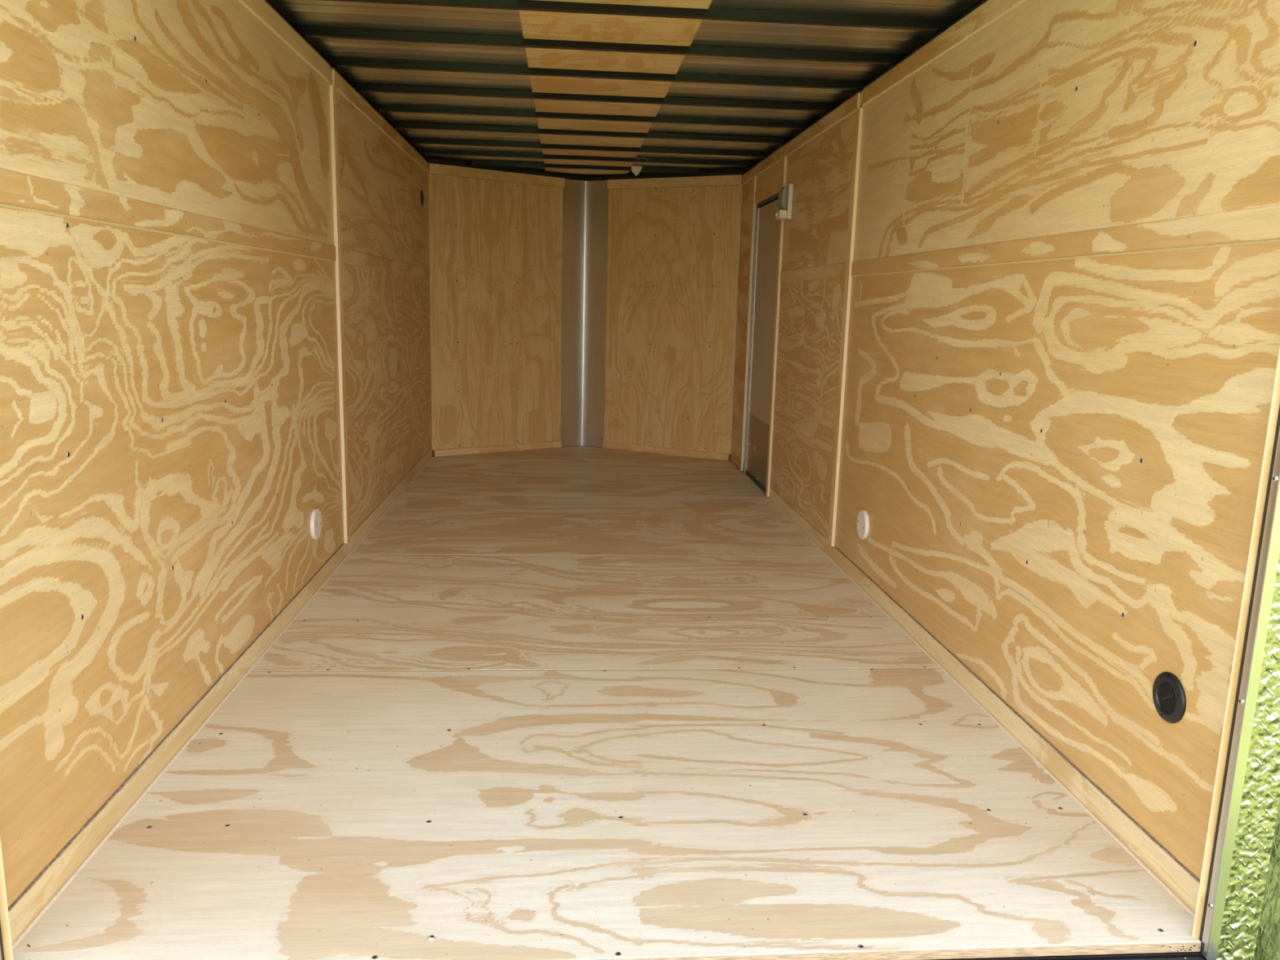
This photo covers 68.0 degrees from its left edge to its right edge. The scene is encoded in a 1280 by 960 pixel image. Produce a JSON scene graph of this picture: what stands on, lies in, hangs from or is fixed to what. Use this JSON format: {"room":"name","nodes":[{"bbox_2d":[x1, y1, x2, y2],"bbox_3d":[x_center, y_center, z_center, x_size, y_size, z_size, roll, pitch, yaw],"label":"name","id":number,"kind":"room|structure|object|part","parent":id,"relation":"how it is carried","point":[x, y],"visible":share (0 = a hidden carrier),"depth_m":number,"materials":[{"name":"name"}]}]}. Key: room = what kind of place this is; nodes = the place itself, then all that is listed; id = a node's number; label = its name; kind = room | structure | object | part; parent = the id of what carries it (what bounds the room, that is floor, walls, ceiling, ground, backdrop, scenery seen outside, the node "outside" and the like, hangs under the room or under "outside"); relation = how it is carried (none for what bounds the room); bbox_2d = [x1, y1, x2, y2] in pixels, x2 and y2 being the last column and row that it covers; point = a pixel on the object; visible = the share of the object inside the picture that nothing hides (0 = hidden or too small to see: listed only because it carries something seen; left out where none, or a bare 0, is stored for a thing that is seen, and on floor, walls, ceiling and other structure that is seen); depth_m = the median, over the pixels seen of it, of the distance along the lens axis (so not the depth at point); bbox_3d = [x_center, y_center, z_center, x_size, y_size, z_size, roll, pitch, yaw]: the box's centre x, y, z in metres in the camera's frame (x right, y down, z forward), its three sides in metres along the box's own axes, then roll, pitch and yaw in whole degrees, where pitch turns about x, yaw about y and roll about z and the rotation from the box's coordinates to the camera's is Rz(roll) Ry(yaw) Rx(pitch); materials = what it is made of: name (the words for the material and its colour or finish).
{"room":"cargo space","nodes":[
{"label":"cargo space","id":0,"kind":"room"},
{"bbox_2d":[0,0,431,908],"bbox_3d":[-1.196,-0.630,3.720,0.065,2.035,4.879,1,11,-5],"label":"wall","id":1,"kind":"structure","parent":0,"point":[171,443],"depth_m":2.07,"materials":[{"name":"brown wood"}]},
{"bbox_2d":[0,922,4,959],"bbox_3d":[-0.958,-0.202,1.270,0.023,2.080,0.023,1,11,-5],"label":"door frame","id":2,"kind":"structure","parent":1,"relation":"attached to","point":[2,953],"depth_m":1.45,"materials":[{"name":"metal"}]},
{"bbox_2d":[0,838,13,959],"bbox_3d":[-0.977,-0.235,1.278,0.071,2.019,0.004,1,11,-5],"label":"trim","id":3,"kind":"structure","parent":1,"relation":"attached to","point":[4,916],"depth_m":1.45,"materials":[{"name":"brown wood"}]},
{"bbox_3d":[-1.058,-0.966,2.374,0.010,0.665,2.333,1,11,-5],"label":"plywood panel","id":4,"kind":"part","parent":1,"relation":"part of","materials":[{"name":"beige wood"}]},
{"bbox_2d":[0,168,336,262],"bbox_3d":[-1.058,-0.635,2.432,0.006,0.058,2.323,1,11,-5],"label":"trim","id":5,"kind":"structure","parent":1,"relation":"attached to","point":[18,190],"depth_m":1.90,"materials":[{"name":"brown wood"}]},
{"bbox_3d":[-1.081,-0.086,2.539,0.010,1.122,2.333,1,11,-5],"label":"plywood panel","id":6,"kind":"part","parent":1,"relation":"part of","materials":[{"name":"beige wood"}]},
{"bbox_2d":[8,448,432,949],"bbox_3d":[-1.185,0.265,3.878,0.007,0.070,4.842,1,11,-5],"label":"baseboard","id":7,"kind":"structure","parent":1,"relation":"attached to","point":[68,862],"depth_m":2.07,"materials":[{"name":"brown wood"}]},
{"bbox_2d":[238,0,330,83],"bbox_3d":[-1.042,-1.261,2.315,0.006,0.063,2.323,1,11,-5],"label":"trim","id":8,"kind":"structure","parent":1,"relation":"attached to","point":[262,10],"depth_m":2.93,"materials":[{"name":"brown wood"}]},
{"bbox_2d":[310,508,321,539],"bbox_3d":[-1.134,0.155,3.328,0.016,0.109,0.109,1,11,-5],"label":"vent cover","id":9,"kind":"object","parent":1,"relation":"attached to","point":[316,517],"visible":1,"depth_m":3.30,"materials":[{"name":"white plastic"}]},
{"bbox_2d":[328,84,350,543],"bbox_3d":[-1.152,-0.600,3.648,0.013,1.725,0.054,1,11,-5],"label":"trim","id":10,"kind":"structure","parent":1,"relation":"attached to","point":[333,103],"depth_m":3.62,"materials":[{"name":"brown wood"}]},
{"bbox_2d":[265,0,426,160],"bbox_3d":[-1.160,-1.547,3.541,0.035,0.041,4.854,1,11,-5],"label":"roof rail","id":11,"kind":"object","parent":1,"relation":"attached to","point":[331,65],"visible":0.02,"depth_m":3.53,"materials":[{"name":"metal"}]},
{"bbox_3d":[-1.241,-1.416,4.747,0.010,0.665,2.507,1,11,-5],"label":"plywood panel","id":12,"kind":"part","parent":1,"relation":"part of","materials":[{"name":"beige wood"}]},
{"bbox_2d":[332,68,428,173],"bbox_3d":[-1.228,-1.716,4.716,0.006,0.062,2.459,1,11,-5],"label":"trim","id":13,"kind":"structure","parent":1,"relation":"attached to","point":[341,85],"depth_m":4.26,"materials":[{"name":"brown wood"}]},
{"bbox_2d":[341,247,430,276],"bbox_3d":[-1.244,-1.091,4.833,0.006,0.056,2.459,1,11,-5],"label":"trim","id":14,"kind":"structure","parent":1,"relation":"attached to","point":[348,255],"depth_m":4.43,"materials":[{"name":"brown wood"}]},
{"bbox_3d":[-1.265,-0.534,4.912,0.010,1.126,2.507,1,11,-5],"label":"plywood panel","id":15,"kind":"part","parent":1,"relation":"part of","materials":[{"name":"beige wood"}]},
{"bbox_2d":[420,190,423,205],"bbox_3d":[-1.303,-1.689,5.685,0.009,0.093,0.093,1,11,-5],"label":"air vent","id":16,"kind":"object","parent":1,"relation":"in","point":[421,191],"visible":1,"depth_m":5.67,"materials":[{"name":"black plastic"}]},
{"bbox_2d":[422,155,586,457],"bbox_3d":[-0.886,-1.135,6.443,1.273,2.030,0.061,-6,13,-35],"label":"wall","id":17,"kind":"structure","parent":0,"point":[495,246],"depth_m":6.35,"materials":[{"name":"brown wood"}]},
{"bbox_2d":[428,163,564,187],"bbox_3d":[-0.917,-1.990,6.209,0.981,0.060,0.012,-6,13,-35],"label":"trim","id":18,"kind":"structure","parent":17,"relation":"attached to","point":[439,169],"depth_m":6.18,"materials":[{"name":"brown wood"}]},
{"bbox_2d":[434,440,561,457],"bbox_3d":[-0.962,-0.217,6.547,0.971,0.044,0.009,-6,13,-35],"label":"baseboard","id":19,"kind":"structure","parent":17,"relation":"attached to","point":[456,451],"depth_m":6.53,"materials":[{"name":"brown wood"}]},
{"bbox_2d":[426,158,586,180],"bbox_3d":[-0.858,-2.042,6.257,1.163,0.027,0.030,-6,13,-35],"label":"rail","id":20,"kind":"object","parent":17,"relation":"attached to","point":[428,160],"visible":0.87,"depth_m":6.23,"materials":[{"name":"beige wood"}]},
{"bbox_2d":[560,178,608,447],"bbox_3d":[-0.396,-1.155,6.709,0.327,1.855,0.091,1,11,-5],"label":"flashing","id":21,"kind":"object","parent":17,"relation":"attached to","point":[585,203],"visible":1,"depth_m":6.72,"materials":[{"name":"metal"}]},
{"bbox_2d":[12,445,1206,959],"bbox_3d":[-0.220,0.288,4.279,2.060,0.076,5.605,1,11,-5],"label":"floor","id":22,"kind":"structure","parent":0,"point":[575,702],"depth_m":2.11,"materials":[{"name":"brown wood"}]},
{"bbox_2d":[428,934,435,940],"bbox_3d":[-0.343,0.754,1.565,0.011,0.007,0.011,3,11,8],"label":"screw","id":23,"kind":"object","parent":22,"relation":"on","point":[430,937],"visible":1,"depth_m":1.56,"materials":[{"name":"metal"}]},
{"bbox_3d":[-0.900,-0.193,6.593,0.999,0.018,0.600,1,11,-5],"label":"panel","id":24,"kind":"part","parent":22,"relation":"part of","materials":[{"name":"brown wood"}]},
{"bbox_3d":[-0.332,-0.017,5.737,2.006,0.018,1.226,1,11,-5],"label":"panel","id":25,"kind":"part","parent":22,"relation":"part of","materials":[{"name":"brown wood"}]},
{"bbox_3d":[-0.239,0.210,4.540,2.006,0.018,1.213,1,11,-5],"label":"panel","id":26,"kind":"part","parent":22,"relation":"part of","materials":[{"name":"brown wood"}]},
{"bbox_3d":[-0.146,0.438,3.336,2.006,0.018,1.240,1,11,-5],"label":"panel","id":27,"kind":"part","parent":22,"relation":"part of","materials":[{"name":"brown wood"}]},
{"bbox_3d":[-0.053,0.667,2.130,2.006,0.018,1.218,1,11,-5],"label":"panel","id":28,"kind":"part","parent":22,"relation":"part of","materials":[{"name":"brown wood"}]},
{"bbox_3d":[0.098,-0.181,6.673,0.999,0.018,0.600,1,11,-5],"label":"panel","id":29,"kind":"part","parent":22,"relation":"part of","materials":[{"name":"brown wood"}]},
{"bbox_2d":[266,0,982,174],"bbox_3d":[-0.168,-1.639,3.902,2.120,0.066,5.565,1,11,-5],"label":"ceiling","id":30,"kind":"structure","parent":0,"point":[533,24],"depth_m":3.47,"materials":[{"name":"brown wood"}]},
{"bbox_2d":[471,160,701,173],"bbox_3d":[-0.339,-2.016,6.110,1.471,0.028,0.028,1,11,-5],"label":"bow","id":31,"kind":"object","parent":30,"relation":"attached to","point":[479,162],"visible":1,"depth_m":6.10,"materials":[{"name":"black paint"}]},
{"bbox_2d":[415,148,758,166],"bbox_3d":[-0.309,-1.942,5.722,2.066,0.028,0.028,1,11,-5],"label":"bow","id":32,"kind":"object","parent":30,"relation":"attached to","point":[422,151],"visible":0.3,"depth_m":5.71,"materials":[{"name":"black paint"}]},
{"bbox_2d":[404,137,772,157],"bbox_3d":[-0.279,-1.869,5.337,2.066,0.028,0.028,1,11,-5],"label":"bow","id":33,"kind":"object","parent":30,"relation":"attached to","point":[411,140],"visible":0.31,"depth_m":5.33,"materials":[{"name":"black paint"}]},
{"bbox_2d":[388,121,791,143],"bbox_3d":[-0.243,-1.780,4.869,2.066,0.028,0.028,1,11,-5],"label":"bow","id":34,"kind":"object","parent":30,"relation":"attached to","point":[402,125],"visible":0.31,"depth_m":4.86,"materials":[{"name":"black paint"}]},
{"bbox_2d":[370,103,813,128],"bbox_3d":[-0.209,-1.698,4.437,2.066,0.028,0.028,1,11,-5],"label":"bow","id":35,"kind":"object","parent":30,"relation":"attached to","point":[383,108],"visible":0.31,"depth_m":4.42,"materials":[{"name":"black paint"}]},
{"bbox_2d":[350,83,838,111],"bbox_3d":[-0.177,-1.620,4.023,2.066,0.028,0.028,1,11,-5],"label":"bow","id":36,"kind":"object","parent":30,"relation":"attached to","point":[366,87],"visible":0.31,"depth_m":4.01,"materials":[{"name":"black paint"}]},
{"bbox_2d":[324,57,869,89],"bbox_3d":[-0.145,-1.540,3.599,2.066,0.028,0.028,1,11,-5],"label":"bow","id":37,"kind":"object","parent":30,"relation":"attached to","point":[334,61],"visible":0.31,"depth_m":3.59,"materials":[{"name":"black paint"}]},
{"bbox_2d":[292,25,906,65],"bbox_3d":[-0.114,-1.464,3.203,2.066,0.028,0.028,1,11,-5],"label":"bow","id":38,"kind":"object","parent":30,"relation":"attached to","point":[305,31],"visible":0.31,"depth_m":3.19,"materials":[{"name":"black paint"}]},
{"bbox_2d":[324,0,955,31],"bbox_3d":[-0.082,-1.386,2.791,2.066,0.028,0.028,1,11,-5],"label":"bow","id":39,"kind":"object","parent":30,"relation":"attached to","point":[712,13],"visible":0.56,"depth_m":2.80,"materials":[{"name":"black paint"}]},
{"bbox_2d":[631,155,648,176],"bbox_3d":[-0.006,-1.913,5.788,0.104,0.083,0.262,1,11,-5],"label":"hanging light cover","id":40,"kind":"object","parent":30,"relation":"attached to","point":[637,169],"visible":0.94,"depth_m":5.91,"materials":[{"name":"beige plastic"}]},
{"bbox_2d":[585,168,749,461],"bbox_3d":[0.129,-1.123,6.523,1.273,2.030,0.061,7,12,26],"label":"wall","id":41,"kind":"structure","parent":0,"point":[673,253],"depth_m":6.45,"materials":[{"name":"brown wood"}]},
{"bbox_2d":[602,441,728,460],"bbox_3d":[0.166,-0.204,6.637,0.971,0.044,0.009,7,12,26],"label":"baseboard","id":42,"kind":"structure","parent":41,"relation":"attached to","point":[605,444],"depth_m":6.62,"materials":[{"name":"brown wood"}]},
{"bbox_2d":[586,170,745,181],"bbox_3d":[0.151,-2.031,6.338,1.163,0.027,0.030,7,12,26],"label":"rail","id":43,"kind":"object","parent":41,"relation":"attached to","point":[725,172],"visible":0.89,"depth_m":6.32,"materials":[{"name":"beige wood"}]},
{"bbox_2d":[607,174,742,189],"bbox_3d":[0.216,-1.976,6.299,0.981,0.060,0.012,7,12,26],"label":"trim","id":44,"kind":"structure","parent":41,"relation":"attached to","point":[734,180],"depth_m":6.28,"materials":[{"name":"brown wood"}]},
{"bbox_2d":[731,0,1279,879],"bbox_3d":[0.853,-0.606,3.883,0.065,2.035,4.879,1,11,-5],"label":"wall","id":45,"kind":"structure","parent":0,"point":[1054,467],"depth_m":2.14,"materials":[{"name":"brown wood"}]},
{"bbox_2d":[730,452,742,471],"bbox_3d":[0.631,-0.120,6.191,0.001,0.060,0.442,1,11,-5],"label":"baseboard","id":46,"kind":"structure","parent":45,"relation":"attached to","point":[734,459],"depth_m":6.22,"materials":[{"name":"brown wood"}]},
{"bbox_3d":[0.652,-0.703,6.081,0.010,1.126,0.446,1,11,-5],"label":"plywood panel","id":47,"kind":"part","parent":45,"relation":"part of","materials":[{"name":"beige wood"}]},
{"bbox_2d":[737,275,748,285],"bbox_3d":[0.657,-1.260,5.997,0.006,0.054,0.404,1,11,-5],"label":"trim","id":48,"kind":"structure","parent":45,"relation":"attached to","point":[744,280],"depth_m":6.01,"materials":[{"name":"brown wood"}]},
{"bbox_3d":[0.676,-1.585,5.915,0.010,0.665,0.446,1,11,-5],"label":"plywood panel","id":49,"kind":"part","parent":45,"relation":"part of","materials":[{"name":"beige wood"}]},
{"bbox_2d":[739,176,756,471],"bbox_3d":[0.663,-0.935,5.829,0.013,1.780,0.038,1,11,-5],"label":"trim","id":50,"kind":"structure","parent":45,"relation":"attached to","point":[754,183],"depth_m":5.81,"materials":[{"name":"brown wood"}]},
{"bbox_2d":[742,192,779,497],"bbox_3d":[0.713,-0.772,5.459,0.038,1.646,0.751,1,11,-5],"label":"door","id":51,"kind":"structure","parent":45,"relation":"in","point":[766,227],"depth_m":5.50,"materials":[{"name":"metal"}]},
{"bbox_3d":[0.683,-0.838,5.769,0.004,1.572,0.020,1,11,-5],"label":"edge trim","id":52,"kind":"part","parent":51,"relation":"part of","materials":[{"name":"metal"}]},
{"bbox_3d":[0.694,-0.175,5.543,0.002,0.354,0.663,1,11,-5],"label":"kick plate","id":53,"kind":"part","parent":51,"relation":"part of","materials":[{"name":"brown wood"}]},
{"bbox_2d":[754,177,782,203],"bbox_3d":[0.717,-1.615,5.299,0.006,0.063,0.752,1,11,-5],"label":"trim","id":54,"kind":"structure","parent":45,"relation":"attached to","point":[775,187],"depth_m":5.28,"materials":[{"name":"brown wood"}]},
{"bbox_3d":[0.727,-1.691,5.286,0.010,0.221,0.752,1,11,-5],"label":"plywood panel","id":55,"kind":"part","parent":45,"relation":"part of","materials":[{"name":"beige wood"}]},
{"bbox_2d":[765,156,786,496],"bbox_3d":[0.724,-0.787,5.049,0.013,1.780,0.042,1,11,-5],"label":"trim","id":56,"kind":"structure","parent":45,"relation":"attached to","point":[784,158],"depth_m":5.05,"materials":[{"name":"brown wood"}]},
{"bbox_2d":[775,183,793,220],"bbox_3d":[0.723,-1.401,4.787,0.070,0.170,0.105,1,11,-5],"label":"wall lamp","id":57,"kind":"object","parent":45,"relation":"attached to","point":[785,193],"visible":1,"depth_m":4.75,"materials":[{"name":"beige plastic"}]},
{"bbox_2d":[775,209,787,220],"bbox_3d":[0.715,-1.340,4.797,0.040,0.042,0.098,1,11,-5],"label":"switch","id":58,"kind":"object","parent":57,"relation":"attached to","point":[781,215],"depth_m":4.75,"materials":[{"name":"beige plastic"}]},
{"bbox_2d":[742,92,859,184],"bbox_3d":[0.752,-1.694,4.873,0.006,0.062,2.459,1,11,-5],"label":"trim","id":59,"kind":"structure","parent":45,"relation":"attached to","point":[851,105],"depth_m":4.43,"materials":[{"name":"brown wood"}]},
{"bbox_3d":[0.776,-0.400,4.482,0.010,1.126,1.305,1,11,-5],"label":"plywood panel","id":60,"kind":"part","parent":45,"relation":"part of","materials":[{"name":"beige wood"}]},
{"bbox_2d":[779,262,845,282],"bbox_3d":[0.783,-0.952,4.379,0.006,0.056,1.210,1,11,-5],"label":"trim","id":61,"kind":"structure","parent":45,"relation":"attached to","point":[836,270],"depth_m":4.27,"materials":[{"name":"brown wood"}]},
{"bbox_3d":[0.799,-1.281,4.317,0.010,0.665,1.305,1,11,-5],"label":"plywood panel","id":62,"kind":"part","parent":45,"relation":"part of","materials":[{"name":"beige wood"}]},
{"bbox_2d":[827,107,862,546],"bbox_3d":[0.820,-0.577,3.804,0.013,1.725,0.054,1,11,-5],"label":"trim","id":63,"kind":"structure","parent":45,"relation":"attached to","point":[859,113],"depth_m":3.78,"materials":[{"name":"brown wood"}]},
{"bbox_2d":[857,510,869,539],"bbox_3d":[0.831,0.167,3.547,0.016,0.109,0.109,1,11,-5],"label":"cover plate","id":64,"kind":"object","parent":45,"relation":"attached to","point":[863,524],"visible":1,"depth_m":3.53,"materials":[{"name":"white plastic"}]},
{"bbox_2d":[743,0,987,173],"bbox_3d":[0.867,-1.524,3.702,0.035,0.041,4.854,1,11,-5],"label":"roof rail","id":65,"kind":"object","parent":45,"relation":"attached to","point":[983,1],"visible":0.1,"depth_m":3.36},
{"bbox_2d":[862,0,1026,106],"bbox_3d":[0.938,-1.238,2.472,0.006,0.063,2.323,1,11,-5],"label":"trim","id":66,"kind":"structure","parent":45,"relation":"attached to","point":[989,11],"depth_m":2.84,"materials":[{"name":"brown wood"}]},
{"bbox_2d":[767,487,1199,917],"bbox_3d":[0.843,0.399,3.446,0.007,0.070,3.638,1,11,-5],"label":"baseboard","id":67,"kind":"structure","parent":45,"relation":"attached to","point":[1182,884],"depth_m":2.24,"materials":[{"name":"brown wood"}]},
{"bbox_3d":[0.914,-0.063,2.698,0.010,1.122,2.333,1,11,-5],"label":"plywood panel","id":68,"kind":"part","parent":45,"relation":"part of","materials":[{"name":"beige wood"}]},
{"bbox_2d":[850,204,1279,276],"bbox_3d":[0.921,-0.612,2.589,0.006,0.058,2.323,1,11,-5],"label":"trim","id":69,"kind":"structure","parent":45,"relation":"attached to","point":[1261,224],"depth_m":1.95,"materials":[{"name":"brown wood"}]},
{"bbox_3d":[0.937,-0.943,2.533,0.010,0.665,2.333,1,11,-5],"label":"plywood panel","id":70,"kind":"part","parent":45,"relation":"part of","materials":[{"name":"beige wood"}]},
{"bbox_2d":[1094,938,1204,959],"bbox_3d":[-0.004,0.837,1.482,2.080,0.111,0.138,1,11,-5],"label":"sill","id":71,"kind":"structure","parent":45,"relation":"attached to","point":[1202,943],"depth_m":1.60,"materials":[{"name":"black metal"}]},
{"bbox_2d":[1152,671,1186,723],"bbox_3d":[0.974,0.402,1.753,0.009,0.093,0.093,1,11,-5],"label":"air vent","id":72,"kind":"object","parent":45,"relation":"in","point":[1169,698],"visible":1,"depth_m":1.75,"materials":[{"name":"black plastic"}]},
{"bbox_2d":[1191,346,1279,937],"bbox_3d":[1.009,-0.212,1.436,0.081,2.019,0.004,1,11,-5],"label":"trim","id":73,"kind":"structure","parent":45,"relation":"attached to","point":[1275,403],"depth_m":1.52,"materials":[{"name":"brown wood"}]},
{"bbox_2d":[1199,406,1279,959],"bbox_3d":[0.986,-0.180,1.424,0.023,2.080,0.023,1,11,-5],"label":"door frame","id":74,"kind":"structure","parent":45,"relation":"attached to","point":[1268,548],"depth_m":1.52,"materials":[{"name":"metal"}]},
{"bbox_2d":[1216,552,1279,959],"bbox_3d":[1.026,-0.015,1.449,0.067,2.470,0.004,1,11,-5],"label":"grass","id":75,"kind":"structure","parent":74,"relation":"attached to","point":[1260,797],"depth_m":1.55,"materials":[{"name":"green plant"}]},
{"label":"outside","id":76,"kind":"structure","parent":0,"visible":0},
{"bbox_2d":[1253,799,1279,959],"bbox_3d":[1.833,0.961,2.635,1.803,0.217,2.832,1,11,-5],"label":"grass","id":77,"kind":"structure","parent":76,"point":[1276,939],"depth_m":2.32,"materials":[{"name":"green plant"}]}
]}

